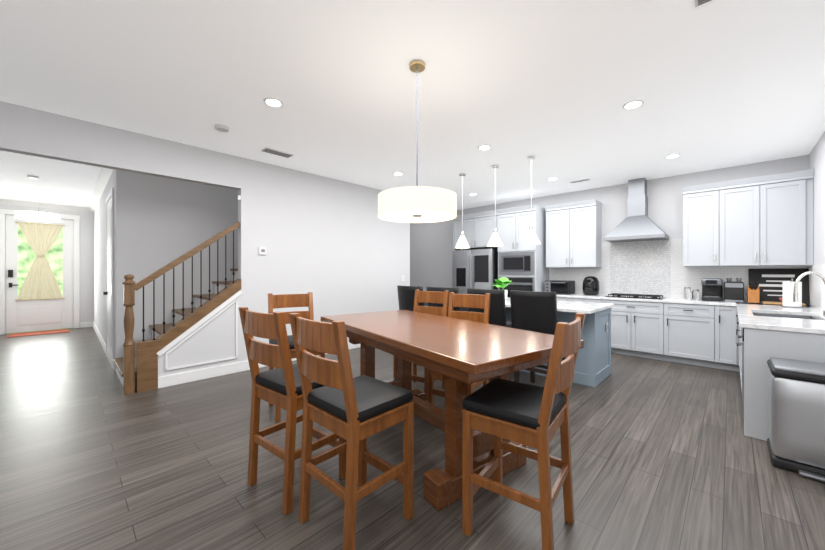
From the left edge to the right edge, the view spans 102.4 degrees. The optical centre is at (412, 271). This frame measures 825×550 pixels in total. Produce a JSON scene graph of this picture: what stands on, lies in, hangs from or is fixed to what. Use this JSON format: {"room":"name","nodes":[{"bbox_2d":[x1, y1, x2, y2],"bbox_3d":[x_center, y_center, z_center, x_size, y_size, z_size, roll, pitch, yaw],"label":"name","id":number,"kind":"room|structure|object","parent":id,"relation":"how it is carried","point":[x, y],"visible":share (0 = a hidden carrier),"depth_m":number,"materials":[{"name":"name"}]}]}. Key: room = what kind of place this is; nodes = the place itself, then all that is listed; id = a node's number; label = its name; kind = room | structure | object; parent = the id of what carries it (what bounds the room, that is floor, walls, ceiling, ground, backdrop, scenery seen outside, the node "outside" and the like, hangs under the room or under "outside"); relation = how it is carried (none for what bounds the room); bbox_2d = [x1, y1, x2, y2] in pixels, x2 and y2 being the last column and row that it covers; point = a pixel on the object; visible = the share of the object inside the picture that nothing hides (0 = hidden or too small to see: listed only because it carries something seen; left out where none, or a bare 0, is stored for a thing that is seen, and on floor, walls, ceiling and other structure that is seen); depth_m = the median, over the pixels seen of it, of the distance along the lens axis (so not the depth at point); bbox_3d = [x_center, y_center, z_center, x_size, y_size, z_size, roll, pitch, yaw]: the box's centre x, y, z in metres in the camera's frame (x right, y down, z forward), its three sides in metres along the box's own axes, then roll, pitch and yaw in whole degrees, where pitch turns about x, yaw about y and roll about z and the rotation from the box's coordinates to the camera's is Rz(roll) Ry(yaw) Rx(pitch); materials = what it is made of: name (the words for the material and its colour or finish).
{"room":"kitchen and dining room","nodes":[
{"label":"kitchen and dining room","id":0,"kind":"room"},
{"bbox_2d":[0,204,93,321],"bbox_3d":[-8.406,-0.100,7.503,0.120,2.880,1.960,0,0,44],"label":"wall","id":1,"kind":"structure","parent":0,"point":[86,266],"depth_m":7.98,"materials":[{"name":"paint"}]},
{"bbox_2d":[5,214,73,333],"bbox_3d":[-8.398,0.051,7.497,0.136,2.579,1.038,0,0,44],"label":"front door","id":2,"kind":"structure","parent":1,"relation":"in","point":[34,315],"depth_m":7.42,"materials":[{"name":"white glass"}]},
{"bbox_2d":[15,222,64,299],"bbox_3d":[-8.366,-0.230,7.465,0.034,1.706,0.756,0,0,44],"label":"door curtain","id":3,"kind":"object","parent":2,"relation":"attached to","point":[40,282],"visible":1,"depth_m":7.46,"materials":[{"name":"fabric"}]},
{"bbox_2d":[0,209,79,334],"bbox_3d":[-8.355,0.003,7.455,0.019,2.675,1.250,0,0,44],"label":"door frame","id":4,"kind":"structure","parent":1,"relation":"attached to","point":[3,212],"depth_m":7.72,"materials":[{"name":"white wood"}]},
{"bbox_2d":[0,199,87,211],"bbox_3d":[-8.319,-1.490,7.435,0.100,0.100,1.500,0,0,44],"label":"crown molding","id":5,"kind":"structure","parent":1,"relation":"attached to","point":[2,201],"depth_m":7.46,"materials":[{"name":"white wood"}]},
{"bbox_2d":[94,169,114,357],"bbox_3d":[-5.846,-0.100,6.321,5.210,2.880,0.120,0,0,44],"label":"wall","id":6,"kind":"structure","parent":0,"point":[100,265],"depth_m":6.28,"materials":[{"name":"paint"}]},
{"bbox_2d":[88,167,112,212],"bbox_3d":[-5.922,-1.490,6.242,5.210,0.100,0.100,0,0,44],"label":"crown molding","id":7,"kind":"structure","parent":6,"relation":"attached to","point":[103,179],"depth_m":5.83,"materials":[{"name":"white wood"}]},
{"bbox_2d":[92,321,114,370],"bbox_3d":[-5.893,1.275,6.272,5.210,0.130,0.015,0,0,44],"label":"baseboard","id":8,"kind":"structure","parent":6,"relation":"attached to","point":[94,326],"depth_m":5.75,"materials":[{"name":"white wood"}]},
{"bbox_2d":[103,188,113,366],"bbox_3d":[-4.550,0.087,4.950,1.046,2.505,0.060,0,0,44],"label":"hall door","id":9,"kind":"structure","parent":6,"relation":"in","point":[109,293],"depth_m":4.84,"materials":[{"name":"white wood"}]},
{"bbox_2d":[115,170,237,370],"bbox_3d":[-2.435,-0.100,6.026,0.120,2.880,4.420,0,0,44],"label":"wall","id":10,"kind":"structure","parent":0,"point":[160,222],"depth_m":4.77,"materials":[{"name":"paint"}]},
{"bbox_2d":[0,101,409,376],"bbox_3d":[-2.223,-0.100,4.630,0.120,2.880,6.140,0,0,44],"label":"wall","id":11,"kind":"structure","parent":0,"point":[337,247],"depth_m":4.70,"materials":[{"name":"paint"}]},
{"bbox_2d":[122,222,240,394],"bbox_3d":[-2.759,0.332,4.071,0.152,2.016,1.218,0,0,44],"label":"stair railing","id":12,"kind":"object","parent":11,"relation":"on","point":[140,365],"visible":1,"depth_m":3.80,"materials":[{"name":"brown wood"}]},
{"bbox_2d":[156,290,241,370],"bbox_3d":[-2.607,0.699,4.126,0.012,0.903,0.930,0,0,44],"label":"trim","id":13,"kind":"structure","parent":11,"relation":"attached to","point":[195,326],"depth_m":4.12,"materials":[{"name":"white wood"}]},
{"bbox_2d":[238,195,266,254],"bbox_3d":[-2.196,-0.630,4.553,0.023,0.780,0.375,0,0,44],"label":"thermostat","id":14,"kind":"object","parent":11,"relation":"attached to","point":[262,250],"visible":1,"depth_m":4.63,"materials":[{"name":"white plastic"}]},
{"bbox_2d":[158,342,359,387],"bbox_3d":[-1.479,1.275,5.306,0.015,0.130,4.165,0,0,44],"label":"baseboard","id":15,"kind":"structure","parent":11,"relation":"attached to","point":[185,377],"depth_m":4.15,"materials":[{"name":"white wood"}]},
{"bbox_2d":[400,275,404,280],"bbox_3d":[-0.194,0.130,6.647,0.011,0.120,0.120,0,0,44],"label":"light switch","id":16,"kind":"object","parent":11,"relation":"attached to","point":[402,277],"visible":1,"depth_m":6.64,"materials":[{"name":"white plastic"}]},
{"bbox_2d":[0,327,824,549],"bbox_3d":[-2.233,1.370,5.298,12.440,0.060,9.350,0,0,44],"label":"floor","id":17,"kind":"structure","parent":0,"point":[666,455],"depth_m":2.19,"materials":[{"name":"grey wood"}]},
{"bbox_2d":[7,329,68,337],"bbox_3d":[-8.117,1.333,7.226,0.560,0.011,0.880,0,0,44],"label":"doormat","id":18,"kind":"object","parent":17,"relation":"on","point":[37,333],"visible":1,"depth_m":7.13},
{"bbox_2d":[113,269,237,384],"bbox_3d":[-2.635,0.248,5.016,0.970,2.184,2.745,0,0,44],"label":"staircase","id":19,"kind":"structure","parent":17,"relation":"on","point":[178,313],"depth_m":4.64,"materials":[{"name":"brown wood"}]},
{"bbox_2d":[239,307,346,514],"bbox_3d":[-0.749,0.780,2.112,0.445,1.120,0.510,0,0,38],"label":"dining chair","id":20,"kind":"object","parent":17,"relation":"on","point":[279,386],"visible":0.71,"depth_m":1.94,"materials":[{"name":"brown wood"}]},
{"bbox_2d":[268,292,324,421],"bbox_3d":[-1.154,0.780,3.272,0.445,1.120,0.510,0,0,-31],"label":"dining chair","id":21,"kind":"object","parent":17,"relation":"on","point":[288,300],"visible":0.35,"depth_m":3.42,"materials":[{"name":"brown wood"}]},
{"bbox_2d":[289,313,413,549],"bbox_3d":[-0.322,0.780,1.782,0.445,1.120,0.510,0,0,43],"label":"dining chair","id":22,"kind":"object","parent":17,"relation":"on","point":[354,412],"visible":1,"depth_m":1.67,"materials":[{"name":"brown wood"}]},
{"bbox_2d":[397,285,423,365],"bbox_3d":[0.074,0.775,4.990,0.540,1.130,0.497,0,0,-43],"label":"bar stool","id":23,"kind":"object","parent":17,"relation":"on","point":[406,295],"visible":0.42,"depth_m":4.78,"materials":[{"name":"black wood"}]},
{"bbox_2d":[393,290,448,399],"bbox_3d":[0.105,0.780,3.774,0.445,1.120,0.510,0,0,33],"label":"dining chair","id":24,"kind":"object","parent":17,"relation":"on","point":[431,297],"visible":0.4,"depth_m":3.90,"materials":[{"name":"brown wood"}]},
{"bbox_2d":[426,287,459,316],"bbox_3d":[0.502,0.775,4.578,0.497,1.130,0.540,0,0,43],"label":"bar stool","id":25,"kind":"object","parent":17,"relation":"on","point":[441,289],"visible":0.19,"depth_m":4.34,"materials":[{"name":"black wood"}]},
{"bbox_2d":[321,310,583,510],"bbox_3d":[0.096,0.882,2.612,0.960,0.915,2.020,0,0,-35],"label":"dining table","id":26,"kind":"object","parent":17,"relation":"on","point":[457,355],"visible":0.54,"depth_m":2.05,"materials":[{"name":"brown wood"}]},
{"bbox_2d":[428,292,489,404],"bbox_3d":[0.468,0.780,3.259,0.445,1.120,0.510,0,0,33],"label":"dining chair","id":27,"kind":"object","parent":17,"relation":"on","point":[471,301],"visible":0.44,"depth_m":3.38,"materials":[{"name":"brown wood"}]},
{"bbox_2d":[452,249,497,293],"bbox_3d":[1.485,0.435,7.322,0.990,1.810,0.821,0,0,44],"label":"refrigerator","id":28,"kind":"object","parent":17,"relation":"on","point":[476,269],"visible":0.4,"depth_m":6.99,"materials":[{"name":"silver metal"}]},
{"bbox_2d":[467,288,514,374],"bbox_3d":[0.990,0.775,4.110,0.540,1.130,0.497,0,0,-43],"label":"bar stool","id":29,"kind":"object","parent":17,"relation":"on","point":[497,313],"visible":0.33,"depth_m":3.85,"materials":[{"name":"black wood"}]},
{"bbox_2d":[424,303,610,386],"bbox_3d":[1.386,0.900,5.047,2.736,0.880,0.728,0,0,44],"label":"kitchen island","id":30,"kind":"object","parent":17,"relation":"on","point":[593,365],"visible":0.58,"depth_m":3.98,"materials":[{"name":"paint"}]},
{"bbox_2d":[505,297,614,313],"bbox_3d":[1.286,0.439,4.949,2.800,0.038,1.060,0,0,44],"label":"island countertop","id":31,"kind":"structure","parent":30,"relation":"on","point":[579,307],"depth_m":4.02,"materials":[{"name":"white stone"}]},
{"bbox_2d":[488,277,510,299],"bbox_3d":[1.282,0.252,4.956,0.427,0.332,0.412,0,0,44],"label":"potted plant","id":32,"kind":"object","parent":31,"relation":"on","point":[503,282],"visible":0.81,"depth_m":4.90,"materials":[{"name":"green plant"}]},
{"bbox_2d":[497,208,548,297],"bbox_3d":[2.247,0.075,6.744,0.798,2.530,0.654,0,0,44],"label":"tall cabinet","id":33,"kind":"object","parent":17,"relation":"on","point":[521,267],"depth_m":6.47,"materials":[{"name":"paint"}]},
{"bbox_2d":[462,313,585,549],"bbox_3d":[0.584,0.780,1.727,0.510,1.120,0.445,0,0,37],"label":"dining chair","id":34,"kind":"object","parent":17,"relation":"on","point":[529,415],"visible":1,"depth_m":1.62,"materials":[{"name":"brown wood"}]},
{"bbox_2d":[510,290,565,382],"bbox_3d":[1.409,0.775,3.707,0.540,1.130,0.497,0,0,-45],"label":"bar stool","id":35,"kind":"object","parent":17,"relation":"on","point":[534,311],"visible":0.67,"depth_m":3.51,"materials":[{"name":"black leather"}]},
{"bbox_2d":[561,297,596,302],"bbox_3d":[3.146,0.900,5.904,0.676,0.880,0.621,0,0,44],"label":"base cabinet","id":36,"kind":"object","parent":17,"relation":"on","point":[562,298],"depth_m":5.74,"materials":[{"name":"paint"}]},
{"bbox_2d":[597,299,656,359],"bbox_3d":[3.644,0.900,5.426,0.936,0.880,0.621,0,0,44],"label":"base cabinet","id":37,"kind":"object","parent":17,"relation":"on","point":[633,323],"depth_m":5.18,"materials":[{"name":"paint"}]},
{"bbox_2d":[657,302,708,366],"bbox_3d":[4.138,0.900,4.951,0.666,0.880,0.621,0,0,44],"label":"base cabinet","id":38,"kind":"object","parent":17,"relation":"on","point":[697,335],"depth_m":4.77,"materials":[{"name":"paint"}]},
{"bbox_2d":[556,294,734,305],"bbox_3d":[3.764,0.439,5.299,3.386,0.038,0.639,0,0,44],"label":"countertop","id":39,"kind":"structure","parent":38,"relation":"on","point":[666,300],"depth_m":5.01,"materials":[{"name":"white stone"}]},
{"bbox_2d":[545,280,574,294],"bbox_3d":[2.792,0.293,6.308,0.450,0.250,0.392,0,0,44],"label":"toaster oven","id":40,"kind":"object","parent":39,"relation":"on","point":[567,287],"visible":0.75,"depth_m":6.18,"materials":[{"name":"silver metal"}]},
{"bbox_2d":[582,276,599,294],"bbox_3d":[3.188,0.248,5.933,0.270,0.340,0.295,0,0,44],"label":"air fryer","id":41,"kind":"object","parent":39,"relation":"on","point":[590,285],"visible":0.94,"depth_m":5.84,"materials":[{"name":"black plastic"}]},
{"bbox_2d":[605,293,665,298],"bbox_3d":[3.641,0.397,5.423,0.760,0.045,0.454,0,0,44],"label":"cooktop","id":42,"kind":"object","parent":39,"relation":"in","point":[640,296],"visible":1,"depth_m":5.31,"materials":[{"name":"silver metal"}]},
{"bbox_2d":[684,287,690,298],"bbox_3d":[4.198,0.325,5.064,0.083,0.181,0.083,0,0,32],"label":"glass jar","id":43,"kind":"object","parent":39,"relation":"on","point":[687,293],"depth_m":5.03,"materials":[{"name":"clear glass"}]},
{"bbox_2d":[692,289,698,299],"bbox_3d":[4.228,0.340,4.952,0.083,0.151,0.083,0,0,32],"label":"glass jar","id":44,"kind":"object","parent":39,"relation":"on","point":[695,293],"depth_m":4.92,"materials":[{"name":"clear glass"}]},
{"bbox_2d":[701,278,722,300],"bbox_3d":[4.358,0.257,4.827,0.225,0.318,0.300,0,0,44],"label":"coffee maker","id":45,"kind":"object","parent":39,"relation":"on","point":[711,289],"visible":1,"depth_m":4.77,"materials":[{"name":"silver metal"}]},
{"bbox_2d":[724,278,743,301],"bbox_3d":[4.527,0.254,4.671,0.200,0.330,0.290,0,0,44],"label":"espresso machine","id":46,"kind":"object","parent":39,"relation":"on","point":[733,291],"visible":1,"depth_m":4.59,"materials":[{"name":"silver metal"}]},
{"bbox_2d":[747,282,758,302],"bbox_3d":[4.645,0.278,4.519,0.110,0.281,0.186,0,0,44],"label":"knife block","id":47,"kind":"object","parent":39,"relation":"on","point":[753,293],"visible":1,"depth_m":4.47,"materials":[{"name":"brown wood"}]},
{"bbox_2d":[748,269,809,303],"bbox_3d":[4.947,0.189,4.490,0.555,0.460,0.130,0,0,44],"label":"chalkboard sign","id":48,"kind":"object","parent":39,"relation":"on","point":[770,282],"visible":0.65,"depth_m":4.50,"materials":[{"name":"black"}]},
{"bbox_2d":[762,301,805,305],"bbox_3d":[4.769,0.408,4.273,0.360,0.020,0.270,0,0,44],"label":"cutting board","id":49,"kind":"object","parent":39,"relation":"on","point":[775,303],"visible":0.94,"depth_m":4.28,"materials":[{"name":"brown wood"}]},
{"bbox_2d":[709,305,728,369],"bbox_3d":[4.401,0.900,4.699,0.275,0.880,0.621,0,0,44],"label":"base cabinet","id":50,"kind":"object","parent":17,"relation":"on","point":[718,315],"depth_m":4.50,"materials":[{"name":"paint"}]},
{"bbox_2d":[737,329,740,378],"bbox_3d":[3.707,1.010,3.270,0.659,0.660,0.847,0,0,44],"label":"base cabinet","id":51,"kind":"object","parent":17,"relation":"on","point":[738,330],"depth_m":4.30,"materials":[{"name":"paint"}]},
{"bbox_2d":[741,328,824,440],"bbox_3d":[3.200,0.900,2.743,0.660,0.880,0.726,0,0,44],"label":"base cabinet","id":52,"kind":"object","parent":17,"relation":"on","point":[760,345],"depth_m":2.63,"materials":[{"name":"paint"}]},
{"bbox_2d":[735,328,743,417],"bbox_3d":[2.946,0.849,2.974,0.068,0.762,0.600,0,0,44],"label":"dishwasher","id":53,"kind":"object","parent":52,"relation":"in","point":[742,336],"visible":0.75,"depth_m":2.82,"materials":[{"name":"silver metal"}]},
{"bbox_2d":[735,303,824,334],"bbox_3d":[3.719,0.540,3.305,0.690,0.240,2.280,0,0,44],"label":"countertop","id":54,"kind":"structure","parent":52,"relation":"on","point":[788,319],"depth_m":2.98,"materials":[{"name":"white stone"}]},
{"bbox_2d":[781,278,802,307],"bbox_3d":[4.476,0.248,3.910,0.170,0.340,0.170,0,0,44],"label":"paper towel","id":55,"kind":"object","parent":54,"relation":"on","point":[788,289],"visible":0.88,"depth_m":3.87,"materials":[{"name":"white paper"}]},
{"bbox_2d":[793,271,824,315],"bbox_3d":[3.879,0.207,3.224,0.246,0.423,0.121,0,0,44],"label":"faucet","id":56,"kind":"object","parent":54,"relation":"on","point":[795,293],"visible":1,"depth_m":3.25,"materials":[{"name":"silver metal"}]},
{"bbox_2d":[767,357,824,481],"bbox_3d":[2.748,0.994,2.255,0.440,0.688,0.440,0,0,44],"label":"trash can","id":57,"kind":"object","parent":17,"relation":"on","point":[796,417],"visible":1,"depth_m":2.21,"materials":[{"name":"silver metal"}]},
{"bbox_2d":[0,0,824,209],"bbox_3d":[-2.233,-1.570,5.298,12.440,0.060,9.350,0,0,44],"label":"ceiling","id":58,"kind":"structure","parent":0,"point":[553,87],"depth_m":2.73,"materials":[{"name":"paint"}]},
{"bbox_2d":[27,175,38,178],"bbox_3d":[-6.106,-1.522,5.336,0.130,0.035,0.130,0,0,44],"label":"smoke detector","id":59,"kind":"object","parent":58,"relation":"attached to","point":[32,176],"visible":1,"depth_m":5.30,"materials":[{"name":"white plastic"}]},
{"bbox_2d":[15,194,59,221],"bbox_3d":[-7.454,-1.290,6.603,0.600,0.500,0.600,0,0,44],"label":"pendant light","id":60,"kind":"object","parent":58,"relation":"hanging from","point":[37,216],"visible":1,"depth_m":6.50,"materials":[{"name":"silver metal"}]},
{"bbox_2d":[214,124,229,131],"bbox_3d":[-2.023,-1.522,3.524,0.140,0.035,0.140,0,0,44],"label":"smoke detector","id":61,"kind":"object","parent":58,"relation":"attached to","point":[221,127],"visible":1,"depth_m":3.49,"materials":[{"name":"white plastic"}]},
{"bbox_2d":[263,97,283,107],"bbox_3d":[-1.263,-1.536,3.016,0.170,0.008,0.170,0,0,44],"label":"recessed light","id":62,"kind":"object","parent":58,"relation":"in","point":[274,102],"visible":1,"depth_m":3.00,"materials":[{"name":"white plastic"}]},
{"bbox_2d":[261,147,293,157],"bbox_3d":[-1.742,-1.532,4.279,0.160,0.017,0.360,0,0,44],"label":"ceiling vent","id":63,"kind":"object","parent":58,"relation":"in","point":[276,152],"visible":0.98,"depth_m":4.25,"materials":[{"name":"white plastic"}]},
{"bbox_2d":[393,172,402,175],"bbox_3d":[-0.226,-1.536,5.208,0.170,0.008,0.170,0,0,44],"label":"recessed light","id":64,"kind":"object","parent":58,"relation":"in","point":[398,173],"visible":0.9,"depth_m":5.18,"materials":[{"name":"white plastic"}]},
{"bbox_2d":[378,60,456,222],"bbox_3d":[0.035,-0.973,2.462,0.580,1.135,0.580,0,0,44],"label":"drum pendant light","id":65,"kind":"object","parent":58,"relation":"hanging from","point":[417,204],"visible":0.98,"depth_m":2.27,"materials":[{"name":"white fabric"}]},
{"bbox_2d":[455,173,469,248],"bbox_3d":[0.785,-0.955,5.221,0.244,1.170,0.244,0,0,44],"label":"pendant light","id":66,"kind":"object","parent":58,"relation":"hanging from","point":[462,242],"visible":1,"depth_m":5.19,"materials":[{"name":"white glass"}]},
{"bbox_2d":[478,145,491,149],"bbox_3d":[0.893,-1.536,4.106,0.170,0.008,0.170,0,0,44],"label":"recessed light","id":67,"kind":"object","parent":58,"relation":"in","point":[484,147],"visible":1,"depth_m":4.09,"materials":[{"name":"white plastic"}]},
{"bbox_2d":[487,165,503,246],"bbox_3d":[1.204,-0.955,4.819,0.244,1.170,0.244,0,0,44],"label":"pendant light","id":68,"kind":"object","parent":58,"relation":"hanging from","point":[495,240],"visible":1,"depth_m":4.78,"materials":[{"name":"white glass"}]},
{"bbox_2d":[522,156,540,244],"bbox_3d":[1.593,-0.955,4.446,0.244,1.170,0.244,0,0,44],"label":"pendant light","id":69,"kind":"object","parent":58,"relation":"hanging from","point":[531,237],"visible":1,"depth_m":4.41,"materials":[{"name":"white glass"}]},
{"bbox_2d":[570,178,590,182],"bbox_3d":[2.829,-1.532,5.602,0.300,0.017,0.100,0,0,44],"label":"ceiling vent","id":70,"kind":"object","parent":58,"relation":"in","point":[582,180],"visible":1,"depth_m":5.57,"materials":[{"name":"white plastic"}]},
{"bbox_2d":[622,100,643,109],"bbox_3d":[2.032,-1.536,3.054,0.170,0.008,0.170,0,0,44],"label":"recessed light","id":71,"kind":"object","parent":58,"relation":"in","point":[633,104],"visible":1,"depth_m":3.04,"materials":[{"name":"white plastic"}]},
{"bbox_2d":[665,154,680,158],"bbox_3d":[3.461,-1.536,4.413,0.170,0.008,0.170,0,0,44],"label":"recessed light","id":72,"kind":"object","parent":58,"relation":"in","point":[672,156],"visible":0.96,"depth_m":4.41,"materials":[{"name":"white plastic"}]},
{"bbox_2d":[694,0,712,7],"bbox_3d":[1.644,-1.532,1.568,0.500,0.017,0.500,0,0,44],"label":"ceiling vent","id":73,"kind":"object","parent":58,"relation":"in","point":[697,3],"visible":1,"depth_m":1.88,"materials":[{"name":"white plastic"}]},
{"bbox_2d":[410,155,808,306],"bbox_3d":[2.459,-0.100,7.080,7.980,2.880,0.120,0,0,44],"label":"wall","id":74,"kind":"structure","parent":0,"point":[431,246],"depth_m":5.94,"materials":[{"name":"paint"}]},
{"bbox_2d":[453,212,496,249],"bbox_3d":[1.555,-0.855,7.418,1.128,0.670,0.641,0,0,44],"label":"upper cabinet","id":75,"kind":"object","parent":74,"relation":"attached to","point":[478,230],"depth_m":7.16,"materials":[{"name":"paint"}]},
{"bbox_2d":[545,201,600,267],"bbox_3d":[3.009,-0.635,6.223,0.880,1.110,0.351,0,0,44],"label":"upper cabinet","id":76,"kind":"object","parent":74,"relation":"attached to","point":[573,232],"depth_m":6.05,"materials":[{"name":"paint"}]},
{"bbox_2d":[604,178,668,242],"bbox_3d":[3.686,-1.027,5.470,0.820,1.022,0.500,0,0,44],"label":"range hood","id":77,"kind":"object","parent":74,"relation":"attached to","point":[637,224],"visible":1,"depth_m":5.43,"materials":[{"name":"silver metal"}]},
{"bbox_2d":[549,239,807,300],"bbox_3d":[3.983,-0.050,5.526,3.387,0.940,0.010,0,0,44],"label":"tile backsplash","id":78,"kind":"structure","parent":74,"relation":"attached to","point":[655,267],"depth_m":5.54,"materials":[{"name":"tile"}]},
{"bbox_2d":[683,189,712,266],"bbox_3d":[4.342,-0.635,4.943,0.457,1.110,0.351,0,0,44],"label":"upper cabinet","id":79,"kind":"object","parent":74,"relation":"attached to","point":[697,203],"depth_m":4.86,"materials":[{"name":"paint"}]},
{"bbox_2d":[713,173,813,265],"bbox_3d":[4.754,-0.635,4.547,0.917,1.110,0.351,0,0,44],"label":"upper cabinet","id":80,"kind":"object","parent":74,"relation":"attached to","point":[767,220],"depth_m":4.39,"materials":[{"name":"paint"}]},
{"bbox_2d":[809,131,824,306],"bbox_3d":[2.118,-0.100,1.051,0.120,2.880,9.050,0,0,44],"label":"wall","id":81,"kind":"structure","parent":0,"point":[817,159],"depth_m":3.89,"materials":[{"name":"paint"}]},
{"bbox_2d":[808,264,824,309],"bbox_3d":[4.198,0.170,3.309,0.008,0.500,2.890,0,0,44],"label":"tile backsplash","id":82,"kind":"structure","parent":81,"relation":"attached to","point":[817,290],"depth_m":3.89,"materials":[{"name":"white tile"}]},
{"label":"outside","id":83,"kind":"structure","parent":0,"visible":0},
{"bbox_2d":[18,226,62,295],"bbox_3d":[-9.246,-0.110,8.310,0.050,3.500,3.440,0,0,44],"label":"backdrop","id":84,"kind":"structure","parent":83,"point":[32,254],"depth_m":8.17,"materials":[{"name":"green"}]}
]}

